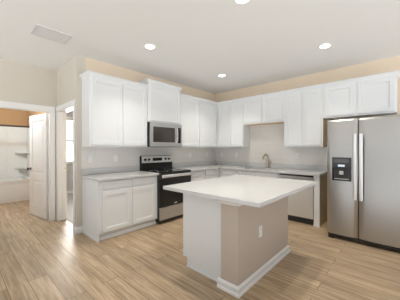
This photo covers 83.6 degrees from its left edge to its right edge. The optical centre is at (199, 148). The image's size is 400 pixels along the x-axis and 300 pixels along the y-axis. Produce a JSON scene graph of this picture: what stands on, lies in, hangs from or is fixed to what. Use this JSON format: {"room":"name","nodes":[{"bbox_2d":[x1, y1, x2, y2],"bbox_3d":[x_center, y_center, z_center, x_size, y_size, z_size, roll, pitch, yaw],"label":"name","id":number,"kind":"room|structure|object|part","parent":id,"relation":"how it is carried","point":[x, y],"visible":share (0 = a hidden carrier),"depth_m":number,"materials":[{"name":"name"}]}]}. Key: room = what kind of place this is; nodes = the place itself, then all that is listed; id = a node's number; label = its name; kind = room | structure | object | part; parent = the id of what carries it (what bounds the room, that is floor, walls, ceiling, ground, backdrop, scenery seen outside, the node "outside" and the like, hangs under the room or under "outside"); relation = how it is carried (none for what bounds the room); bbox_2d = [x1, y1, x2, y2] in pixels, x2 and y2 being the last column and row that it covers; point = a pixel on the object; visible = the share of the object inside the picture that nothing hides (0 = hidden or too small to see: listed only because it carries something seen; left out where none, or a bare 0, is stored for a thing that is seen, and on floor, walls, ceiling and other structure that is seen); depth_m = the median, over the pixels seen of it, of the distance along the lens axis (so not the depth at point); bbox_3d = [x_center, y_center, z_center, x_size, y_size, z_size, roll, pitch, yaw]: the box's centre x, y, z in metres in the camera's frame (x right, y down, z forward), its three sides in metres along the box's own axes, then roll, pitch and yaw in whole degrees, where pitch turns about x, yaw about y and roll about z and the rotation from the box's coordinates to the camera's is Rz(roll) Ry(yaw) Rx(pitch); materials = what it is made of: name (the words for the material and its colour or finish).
{"room":"kitchen","nodes":[
{"label":"kitchen","id":0,"kind":"room"},
{"bbox_2d":[0,108,44,177],"bbox_3d":[-4.635,-0.074,4.642,3.215,2.825,2.238,0,0,42],"label":"wall","id":1,"kind":"structure","parent":0,"point":[7,116],"depth_m":6.24,"materials":[{"name":"brown paint"}]},
{"bbox_2d":[0,124,29,127],"bbox_3d":[-5.046,-0.567,5.160,0.064,0.064,1.997,0,0,42],"label":"curtain rod","id":2,"kind":"object","parent":1,"relation":"attached to","point":[0,124],"visible":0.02,"depth_m":5.60,"materials":[{"name":"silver metal"}]},
{"bbox_2d":[0,57,56,219],"bbox_3d":[-3.918,-0.074,2.956,0.115,2.825,3.509,0,0,42],"label":"wall","id":3,"kind":"structure","parent":0,"point":[20,82],"depth_m":3.90,"materials":[{"name":"beige paint"}]},
{"bbox_2d":[27,113,47,218],"bbox_3d":[-3.180,0.329,4.409,0.752,1.995,0.167,0,0,33],"label":"door","id":4,"kind":"structure","parent":3,"relation":"in","point":[38,168],"depth_m":4.36,"materials":[{"name":"white paint"}]},
{"bbox_2d":[66,111,72,190],"bbox_3d":[-2.064,-0.074,6.170,3.500,2.825,3.481,0,0,42],"label":"wall","id":5,"kind":"structure","parent":0,"point":[69,167],"depth_m":6.62,"materials":[{"name":"grey paint"}]},
{"bbox_2d":[66,117,72,163],"bbox_3d":[-3.728,-0.232,6.793,0.140,1.420,1.160,0,0,42],"label":"window","id":6,"kind":"structure","parent":5,"relation":"in","point":[67,118],"depth_m":6.64,"materials":[{"name":"white paint"}]},
{"bbox_2d":[57,55,85,226],"bbox_3d":[-2.316,-0.074,3.959,1.135,2.825,0.131,0,0,42],"label":"wall","id":7,"kind":"structure","parent":0,"point":[69,82],"depth_m":3.57,"materials":[{"name":"beige paint"}]},
{"bbox_2d":[0,99,74,231],"bbox_3d":[-2.657,0.276,3.636,1.065,2.125,1.078,0,0,42],"label":"door frame","id":8,"kind":"structure","parent":7,"relation":"attached to","point":[64,108],"depth_m":4.16,"materials":[{"name":"white paint"}]},
{"bbox_2d":[76,226,82,233],"bbox_3d":[-1.913,1.288,3.548,0.015,0.100,0.096,0,0,42],"label":"baseboard","id":9,"kind":"structure","parent":7,"relation":"attached to","point":[78,229],"depth_m":3.54,"materials":[{"name":"white paint"}]},
{"bbox_2d":[86,57,214,101],"bbox_3d":[-0.725,-0.074,4.952,0.120,2.825,3.480,0,0,42],"label":"wall","id":10,"kind":"structure","parent":0,"point":[91,64],"depth_m":4.22,"materials":[{"name":"beige paint"}]},
{"bbox_2d":[79,70,147,146],"bbox_3d":[-1.431,-0.601,3.830,0.344,1.135,1.060,0,0,42],"label":"upper cabinet","id":11,"kind":"object","parent":10,"relation":"attached to","point":[114,109],"visible":1,"depth_m":3.63,"materials":[{"name":"white paint"}]},
{"bbox_3d":[-1.474,-0.575,3.566,0.020,1.027,0.482,0,0,42],"label":"door","id":12,"kind":"part","parent":11,"relation":"part of","materials":[{"name":"white paint"}]},
{"bbox_3d":[-1.431,-1.138,3.830,0.343,0.062,1.060,0,0,42],"label":"crown","id":13,"kind":"part","parent":11,"relation":"part of","materials":[{"name":"white paint"}]},
{"bbox_3d":[-1.139,-0.575,3.933,0.020,1.027,0.455,0,0,42],"label":"door","id":14,"kind":"part","parent":11,"relation":"part of","materials":[{"name":"white paint"}]},
{"bbox_2d":[81,146,214,168],"bbox_3d":[-0.745,0.018,4.836,0.008,1.040,3.422,0,0,42],"label":"backsplash","id":15,"kind":"structure","parent":10,"relation":"attached to","point":[102,157],"depth_m":4.26,"materials":[{"name":"grey tile"}]},
{"bbox_2d":[88,155,91,162],"bbox_3d":[-1.800,0.168,3.664,0.009,0.116,0.072,0,0,42],"label":"wall outlet","id":16,"kind":"object","parent":15,"relation":"attached to","point":[90,156],"visible":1,"depth_m":3.67,"materials":[{"name":"white plastic"}]},
{"bbox_2d":[138,78,181,124],"bbox_3d":[-0.795,-0.890,4.503,0.379,0.780,0.860,0,0,42],"label":"upper cabinet","id":17,"kind":"object","parent":10,"relation":"attached to","point":[163,99],"visible":0.78,"depth_m":4.34,"materials":[{"name":"white paint"}]},
{"bbox_3d":[-0.795,-1.249,4.503,0.378,0.062,0.860,0,0,42],"label":"crown","id":18,"kind":"part","parent":17,"relation":"part of","materials":[{"name":"white paint"}]},
{"bbox_2d":[147,122,181,146],"bbox_3d":[-0.762,-0.264,4.480,0.441,0.461,0.776,0,0,42],"label":"microwave","id":19,"kind":"object","parent":17,"relation":"attached to","point":[158,134],"visible":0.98,"depth_m":4.31,"materials":[{"name":"grey metal"}]},
{"bbox_3d":[-0.427,-0.270,4.597,0.002,0.310,0.090,0,0,42],"label":"control panel","id":20,"kind":"part","parent":19,"relation":"part of","materials":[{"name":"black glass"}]},
{"bbox_3d":[-0.674,-0.864,4.393,0.020,0.672,0.740,0,0,42],"label":"door","id":21,"kind":"part","parent":17,"relation":"part of","materials":[{"name":"white paint"}]},
{"bbox_2d":[180,93,220,147],"bbox_3d":[-0.003,-0.601,5.400,0.344,1.135,1.601,0,0,42],"label":"upper cabinet","id":22,"kind":"object","parent":10,"relation":"attached to","point":[198,116],"visible":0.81,"depth_m":5.13,"materials":[{"name":"white paint"}]},
{"bbox_3d":[-0.222,-0.575,4.941,0.020,1.027,0.588,0,0,42],"label":"door","id":23,"kind":"part","parent":22,"relation":"part of","materials":[{"name":"white paint"}]},
{"bbox_3d":[0.008,-1.138,5.182,0.035,0.062,1.293,0,0,42],"label":"crown","id":24,"kind":"part","parent":22,"relation":"part of","materials":[{"name":"white paint"}]},
{"bbox_3d":[0.203,-0.575,5.408,0.020,1.027,0.625,0,0,42],"label":"door","id":25,"kind":"part","parent":22,"relation":"part of","materials":[{"name":"white paint"}]},
{"bbox_2d":[0,0,399,93],"bbox_3d":[-1.296,-1.537,3.011,10.350,0.100,7.120,0,0,42],"label":"ceiling","id":26,"kind":"structure","parent":0,"point":[257,42],"depth_m":2.96,"materials":[{"name":"white paint"}]},
{"bbox_2d":[30,24,72,43],"bbox_3d":[-1.932,-1.483,2.913,0.320,0.008,0.400,0,0,42],"label":"ceiling vent","id":27,"kind":"object","parent":26,"relation":"in","point":[38,30],"visible":1,"depth_m":2.90,"materials":[{"name":"white metal"}]},
{"bbox_2d":[143,43,156,49],"bbox_3d":[-0.727,-1.483,3.254,0.190,0.008,0.190,0,0,42],"label":"recessed light","id":28,"kind":"object","parent":26,"relation":"in","point":[149,46],"visible":1,"depth_m":3.25,"materials":[{"name":"white plastic"}]},
{"bbox_2d":[145,45,154,48],"bbox_3d":[-0.727,-1.484,3.254,0.132,0.004,0.132,0,0,11],"label":"diffuser","id":29,"kind":"object","parent":28,"relation":"attached to","point":[146,46],"depth_m":3.24,"materials":[{"name":"white plastic"}]},
{"bbox_2d":[233,0,250,4],"bbox_3d":[0.422,-1.483,2.216,0.190,0.008,0.190,0,0,42],"label":"recessed light","id":30,"kind":"object","parent":26,"relation":"in","point":[238,2],"visible":1,"depth_m":2.26,"materials":[{"name":"white plastic"}]},
{"bbox_2d":[236,0,247,2],"bbox_3d":[0.422,-1.484,2.216,0.132,0.004,0.132,0,0,11],"label":"diffuser","id":31,"kind":"object","parent":30,"relation":"attached to","point":[237,1],"depth_m":2.25,"materials":[{"name":"white plastic"}]},
{"bbox_2d":[318,43,332,48],"bbox_3d":[1.808,-1.483,3.237,0.190,0.008,0.190,0,0,42],"label":"recessed light","id":32,"kind":"object","parent":26,"relation":"in","point":[325,45],"visible":1,"depth_m":3.23,"materials":[{"name":"white plastic"}]},
{"bbox_2d":[0,193,399,299],"bbox_3d":[-1.296,1.382,3.011,10.350,0.112,7.120,0,0,42],"label":"floor","id":33,"kind":"structure","parent":0,"point":[41,259],"depth_m":2.52,"materials":[{"name":"brown wood"}]},
{"bbox_2d":[0,176,29,203],"bbox_3d":[-5.260,1.063,5.571,0.780,0.550,1.676,0,0,42],"label":"bathtub","id":34,"kind":"object","parent":33,"relation":"on","point":[12,189],"visible":0.88,"depth_m":5.67,"materials":[{"name":"white ceramic"}]},
{"bbox_2d":[0,126,29,177],"bbox_3d":[-5.262,0.086,5.572,0.780,1.400,1.676,0,0,42],"label":"tub surround","id":35,"kind":"object","parent":34,"relation":"on","point":[14,141],"visible":0.87,"depth_m":6.22,"materials":[{"name":"white plastic"}]},
{"bbox_3d":[-5.584,0.116,5.772,0.010,1.220,0.938,0,0,42],"label":"raised panel","id":36,"kind":"part","parent":35,"relation":"part of","materials":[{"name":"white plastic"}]},
{"bbox_3d":[-4.697,0.086,6.183,0.768,1.400,0.012,0,0,42],"label":"panel","id":37,"kind":"part","parent":35,"relation":"part of","materials":[{"name":"white plastic"}]},
{"bbox_2d":[82,175,156,242],"bbox_3d":[-1.316,0.900,3.760,0.608,0.876,1.046,0,0,42],"label":"base cabinet","id":38,"kind":"object","parent":33,"relation":"on","point":[111,208],"visible":0.86,"depth_m":3.47,"materials":[{"name":"white paint"}]},
{"bbox_3d":[-1.670,1.318,3.382,0.592,0.040,0.010,0,0,42],"label":"shoe moulding","id":39,"kind":"part","parent":38,"relation":"part of","materials":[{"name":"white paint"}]},
{"bbox_3d":[-1.663,0.900,3.391,0.590,0.876,0.012,0,0,42],"label":"panel","id":40,"kind":"part","parent":38,"relation":"part of","materials":[{"name":"white paint"}]},
{"bbox_3d":[-1.255,0.535,3.389,0.020,0.110,0.445,0,0,42],"label":"drawer","id":41,"kind":"part","parent":38,"relation":"part of","materials":[{"name":"white paint"}]},
{"bbox_3d":[-1.255,0.918,3.389,0.020,0.590,0.445,0,0,42],"label":"door","id":42,"kind":"part","parent":38,"relation":"part of","materials":[{"name":"white paint"}]},
{"bbox_2d":[81,166,158,181],"bbox_3d":[-1.304,0.393,3.745,0.631,0.138,1.056,0,0,42],"label":"countertop","id":43,"kind":"structure","parent":38,"relation":"on","point":[125,172],"depth_m":3.69,"materials":[{"name":"grey stone"}]},
{"bbox_3d":[-1.134,1.313,3.609,0.014,0.050,1.024,0,0,42],"label":"shoe moulding","id":44,"kind":"part","parent":38,"relation":"part of","materials":[{"name":"white paint"}]},
{"bbox_3d":[-0.929,0.535,3.748,0.020,0.110,0.445,0,0,42],"label":"drawer","id":45,"kind":"part","parent":38,"relation":"part of","materials":[{"name":"white paint"}]},
{"bbox_3d":[-0.929,0.918,3.748,0.020,0.590,0.445,0,0,42],"label":"door","id":46,"kind":"part","parent":38,"relation":"part of","materials":[{"name":"white paint"}]},
{"bbox_2d":[140,155,191,223],"bbox_3d":[-0.658,0.738,4.399,0.685,1.200,0.772,0,0,42],"label":"range","id":47,"kind":"object","parent":33,"relation":"on","point":[169,203],"visible":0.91,"depth_m":4.19,"materials":[{"name":"grey metal"}]},
{"bbox_3d":[-0.870,0.213,4.597,0.012,0.134,0.756,0,0,42],"label":"control panel","id":48,"kind":"part","parent":47,"relation":"part of","materials":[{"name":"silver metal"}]},
{"bbox_2d":[144,168,190,173],"bbox_3d":[-0.651,0.429,4.392,0.565,0.018,0.772,0,0,42],"label":"cooktop","id":49,"kind":"object","parent":47,"relation":"in","point":[157,170],"depth_m":4.33,"materials":[{"name":"black glass"}]},
{"bbox_3d":[-0.450,1.154,4.210,0.033,0.219,0.768,0,0,42],"label":"drawer","id":50,"kind":"part","parent":47,"relation":"part of","materials":[{"name":"silver metal"}]},
{"bbox_3d":[-0.450,0.788,4.210,0.033,0.500,0.768,0,0,42],"label":"oven door","id":51,"kind":"part","parent":47,"relation":"part of","materials":[{"name":"black glass"}]},
{"bbox_3d":[-0.421,0.491,4.183,0.045,0.050,0.722,0,0,42],"label":"handle","id":52,"kind":"part","parent":47,"relation":"part of","materials":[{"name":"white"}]},
{"bbox_2d":[191,169,218,181],"bbox_3d":[-0.100,0.901,5.096,0.608,0.875,1.003,0,0,42],"label":"base cabinet","id":53,"kind":"object","parent":33,"relation":"on","point":[213,173],"visible":0.26,"depth_m":4.87,"materials":[{"name":"white paint"}]},
{"bbox_3d":[-0.051,0.535,4.712,0.020,0.110,0.440,0,0,42],"label":"drawer","id":54,"kind":"part","parent":53,"relation":"part of","materials":[{"name":"white paint"}]},
{"bbox_3d":[-0.051,0.918,4.712,0.020,0.590,0.440,0,0,42],"label":"door","id":55,"kind":"part","parent":53,"relation":"part of","materials":[{"name":"white paint"}]},
{"bbox_3d":[0.272,0.535,5.067,0.020,0.110,0.460,0,0,42],"label":"drawer","id":56,"kind":"part","parent":53,"relation":"part of","materials":[{"name":"white paint"}]},
{"bbox_2d":[172,161,326,175],"bbox_3d":[0.896,0.393,4.584,2.756,0.138,1.585,0,0,42],"label":"countertop","id":57,"kind":"structure","parent":53,"relation":"on","point":[313,170],"depth_m":4.90,"materials":[{"name":"grey stone"}]},
{"bbox_2d":[262,154,270,167],"bbox_3d":[1.468,0.265,4.978,0.206,0.316,0.094,0,0,-6],"label":"faucet","id":58,"kind":"object","parent":57,"relation":"on","point":[264,155],"visible":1,"depth_m":4.97,"materials":[{"name":"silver metal"}]},
{"bbox_2d":[219,169,238,176],"bbox_3d":[0.840,0.901,5.304,0.538,0.875,0.608,0,0,42],"label":"base cabinet","id":59,"kind":"object","parent":33,"relation":"on","point":[222,172],"visible":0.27,"depth_m":5.09,"materials":[{"name":"white paint"}]},
{"bbox_3d":[0.664,0.535,5.067,0.420,0.110,0.020,0,0,42],"label":"drawer","id":60,"kind":"part","parent":59,"relation":"part of","materials":[{"name":"white paint"}]},
{"bbox_2d":[183,193,289,298],"bbox_3d":[0.465,0.901,2.729,0.824,0.875,1.263,0,0,42],"label":"kitchen island","id":61,"kind":"object","parent":33,"relation":"on","point":[222,243],"visible":0.7,"depth_m":2.31,"materials":[{"name":"white paint"}]},
{"bbox_3d":[0.026,1.327,2.381,0.487,0.022,0.008,0,0,42],"label":"shoe moulding","id":62,"kind":"part","parent":61,"relation":"part of","materials":[{"name":"white paint"}]},
{"bbox_3d":[0.023,0.901,2.397,0.580,0.875,0.012,0,0,42],"label":"panel","id":63,"kind":"part","parent":61,"relation":"part of","materials":[{"name":"white paint"}]},
{"bbox_3d":[0.674,0.493,2.539,0.259,0.060,1.263,0,0,42],"label":"moulding","id":64,"kind":"part","parent":61,"relation":"part of","materials":[{"name":"white paint"}]},
{"bbox_2d":[163,174,315,207],"bbox_3d":[0.539,0.443,2.724,1.199,0.038,1.544,0,0,42],"label":"island countertop","id":65,"kind":"structure","parent":61,"relation":"on","point":[254,191],"depth_m":2.39,"materials":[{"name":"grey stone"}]},
{"bbox_3d":[0.671,1.294,2.542,0.249,0.088,1.243,0,0,42],"label":"baseboard","id":66,"kind":"part","parent":61,"relation":"part of","materials":[{"name":"white paint"}]},
{"bbox_2d":[259,225,261,237],"bbox_3d":[0.636,0.868,2.348,0.009,0.116,0.072,0,0,42],"label":"wall outlet","id":67,"kind":"object","parent":61,"relation":"attached to","point":[260,227],"visible":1,"depth_m":2.34,"materials":[{"name":"white plastic"}]},
{"bbox_2d":[239,170,278,177],"bbox_3d":[1.377,0.901,4.815,0.915,0.875,0.608,0,0,42],"label":"base cabinet","id":68,"kind":"object","parent":33,"relation":"on","point":[241,172],"visible":0.18,"depth_m":4.55,"materials":[{"name":"white paint"}]},
{"bbox_2d":[279,173,313,224],"bbox_3d":[1.929,0.904,4.284,0.600,0.868,0.595,0,0,42],"label":"dishwasher","id":69,"kind":"object","parent":33,"relation":"on","point":[301,203],"visible":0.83,"depth_m":4.00,"materials":[{"name":"grey metal"}]},
{"bbox_3d":[1.742,0.518,4.078,0.598,0.035,0.038,0,0,42],"label":"handle rail","id":70,"kind":"part","parent":69,"relation":"part of","materials":[{"name":"silver metal"}]},
{"bbox_3d":[1.783,1.288,4.123,0.600,0.100,0.030,0,0,42],"label":"kick plate","id":71,"kind":"part","parent":69,"relation":"part of","materials":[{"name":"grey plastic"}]},
{"bbox_2d":[313,174,326,227],"bbox_3d":[2.200,0.901,4.055,0.097,0.875,0.624,0,0,42],"label":"end panel","id":72,"kind":"object","parent":33,"relation":"on","point":[320,189],"visible":0.79,"depth_m":3.86,"materials":[{"name":"white paint"}]},
{"bbox_3d":[2.238,0.901,4.031,0.004,0.874,0.610,0,0,42],"label":"panel","id":73,"kind":"part","parent":72,"relation":"part of","materials":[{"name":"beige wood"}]},
{"bbox_2d":[327,115,399,251],"bbox_3d":[2.552,0.443,3.412,0.906,1.790,0.986,0,0,42],"label":"refrigerator","id":74,"kind":"object","parent":33,"relation":"on","point":[363,154],"visible":1,"depth_m":3.08,"materials":[{"name":"grey metal"}]},
{"bbox_3d":[2.055,0.175,3.252,0.180,0.053,0.002,0,0,42],"label":"control panel","id":75,"kind":"part","parent":74,"relation":"part of","materials":[{"name":"grey plastic"}]},
{"bbox_3d":[2.092,0.414,3.293,0.385,1.699,0.091,0,0,42],"label":"door","id":76,"kind":"part","parent":74,"relation":"part of","materials":[{"name":"silver metal"}]},
{"bbox_3d":[2.172,0.253,3.136,0.042,0.926,0.066,0,0,42],"label":"handle","id":77,"kind":"part","parent":74,"relation":"part of","materials":[{"name":"white metal"}]},
{"bbox_3d":[2.223,0.253,3.090,0.042,0.926,0.066,0,0,42],"label":"handle","id":78,"kind":"part","parent":74,"relation":"part of","materials":[{"name":"white metal"}]},
{"bbox_3d":[2.432,0.414,2.984,0.509,1.699,0.091,0,0,42],"label":"door","id":79,"kind":"part","parent":74,"relation":"part of","materials":[{"name":"silver metal"}]},
{"bbox_2d":[215,56,399,120],"bbox_3d":[2.668,-0.074,4.135,6.000,2.825,0.120,0,0,42],"label":"wall","id":80,"kind":"structure","parent":0,"point":[393,63],"depth_m":4.29,"materials":[{"name":"beige paint"}]},
{"bbox_2d":[217,98,249,146],"bbox_3d":[0.805,-0.601,5.516,0.763,1.135,0.344,0,0,42],"label":"upper cabinet","id":81,"kind":"object","parent":80,"relation":"attached to","point":[231,131],"visible":0.94,"depth_m":5.35,"materials":[{"name":"white paint"}]},
{"bbox_3d":[0.592,-0.575,5.511,0.344,1.027,0.020,0,0,42],"label":"door","id":82,"kind":"part","parent":81,"relation":"part of","materials":[{"name":"white paint"}]},
{"bbox_3d":[0.701,-1.138,5.402,0.763,0.062,0.035,0,0,42],"label":"crown","id":83,"kind":"part","parent":81,"relation":"part of","materials":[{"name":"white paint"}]},
{"bbox_3d":[0.854,-0.575,5.272,0.318,1.027,0.020,0,0,42],"label":"door","id":84,"kind":"part","parent":81,"relation":"part of","materials":[{"name":"white paint"}]},
{"bbox_2d":[242,91,283,125],"bbox_3d":[1.438,-0.858,4.939,0.950,0.621,0.344,0,0,42],"label":"upper cabinet","id":85,"kind":"object","parent":80,"relation":"attached to","point":[263,109],"visible":0.86,"depth_m":4.80,"materials":[{"name":"white paint"}]},
{"bbox_3d":[1.169,-0.834,4.986,0.439,0.509,0.020,0,0,42],"label":"door","id":86,"kind":"part","parent":85,"relation":"part of","materials":[{"name":"white paint"}]},
{"bbox_3d":[1.335,-1.138,4.825,0.950,0.062,0.035,0,0,42],"label":"crown","id":87,"kind":"part","parent":85,"relation":"part of","materials":[{"name":"white paint"}]},
{"bbox_3d":[1.511,-0.834,4.675,0.437,0.509,0.020,0,0,42],"label":"door","id":88,"kind":"part","parent":85,"relation":"part of","materials":[{"name":"white paint"}]},
{"bbox_2d":[215,123,326,165],"bbox_3d":[1.420,-0.109,5.185,2.740,0.895,0.008,0,0,42],"label":"backsplash","id":89,"kind":"structure","parent":80,"relation":"attached to","point":[264,139],"depth_m":5.01,"materials":[{"name":"grey tile"}]},
{"bbox_2d":[284,84,326,146],"bbox_3d":[2.052,-0.601,4.381,0.710,1.135,0.344,0,0,42],"label":"upper cabinet","id":90,"kind":"object","parent":80,"relation":"attached to","point":[305,125],"visible":0.83,"depth_m":4.24,"materials":[{"name":"white paint"}]},
{"bbox_3d":[1.827,-0.575,4.388,0.317,1.027,0.020,0,0,42],"label":"door","id":91,"kind":"part","parent":90,"relation":"part of","materials":[{"name":"white paint"}]},
{"bbox_3d":[1.947,-1.138,4.268,0.706,0.062,0.035,0,0,42],"label":"crown","id":92,"kind":"part","parent":90,"relation":"part of","materials":[{"name":"white paint"}]},
{"bbox_3d":[2.078,-0.575,4.159,0.315,1.027,0.020,0,0,42],"label":"door","id":93,"kind":"part","parent":90,"relation":"part of","materials":[{"name":"white paint"}]},
{"bbox_3d":[2.325,-0.566,4.156,0.004,1.065,0.308,0,0,42],"label":"panel","id":94,"kind":"part","parent":90,"relation":"part of","materials":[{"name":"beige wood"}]},
{"bbox_2d":[323,70,399,119],"bbox_3d":[2.698,-0.858,3.793,1.035,0.621,0.344,0,0,42],"label":"upper cabinet","id":95,"kind":"object","parent":80,"relation":"attached to","point":[376,94],"visible":1,"depth_m":3.65,"materials":[{"name":"white paint"}]},
{"bbox_3d":[2.397,-0.832,3.868,0.440,0.513,0.020,0,0,42],"label":"door","id":96,"kind":"part","parent":95,"relation":"part of","materials":[{"name":"white paint"}]},
{"bbox_3d":[2.697,-1.138,3.793,1.035,0.062,0.343,0,0,42],"label":"crown","id":97,"kind":"part","parent":95,"relation":"part of","materials":[{"name":"white paint"}]},
{"bbox_3d":[2.769,-0.832,3.530,0.455,0.513,0.020,0,0,42],"label":"door","id":98,"kind":"part","parent":95,"relation":"part of","materials":[{"name":"white paint"}]}
]}

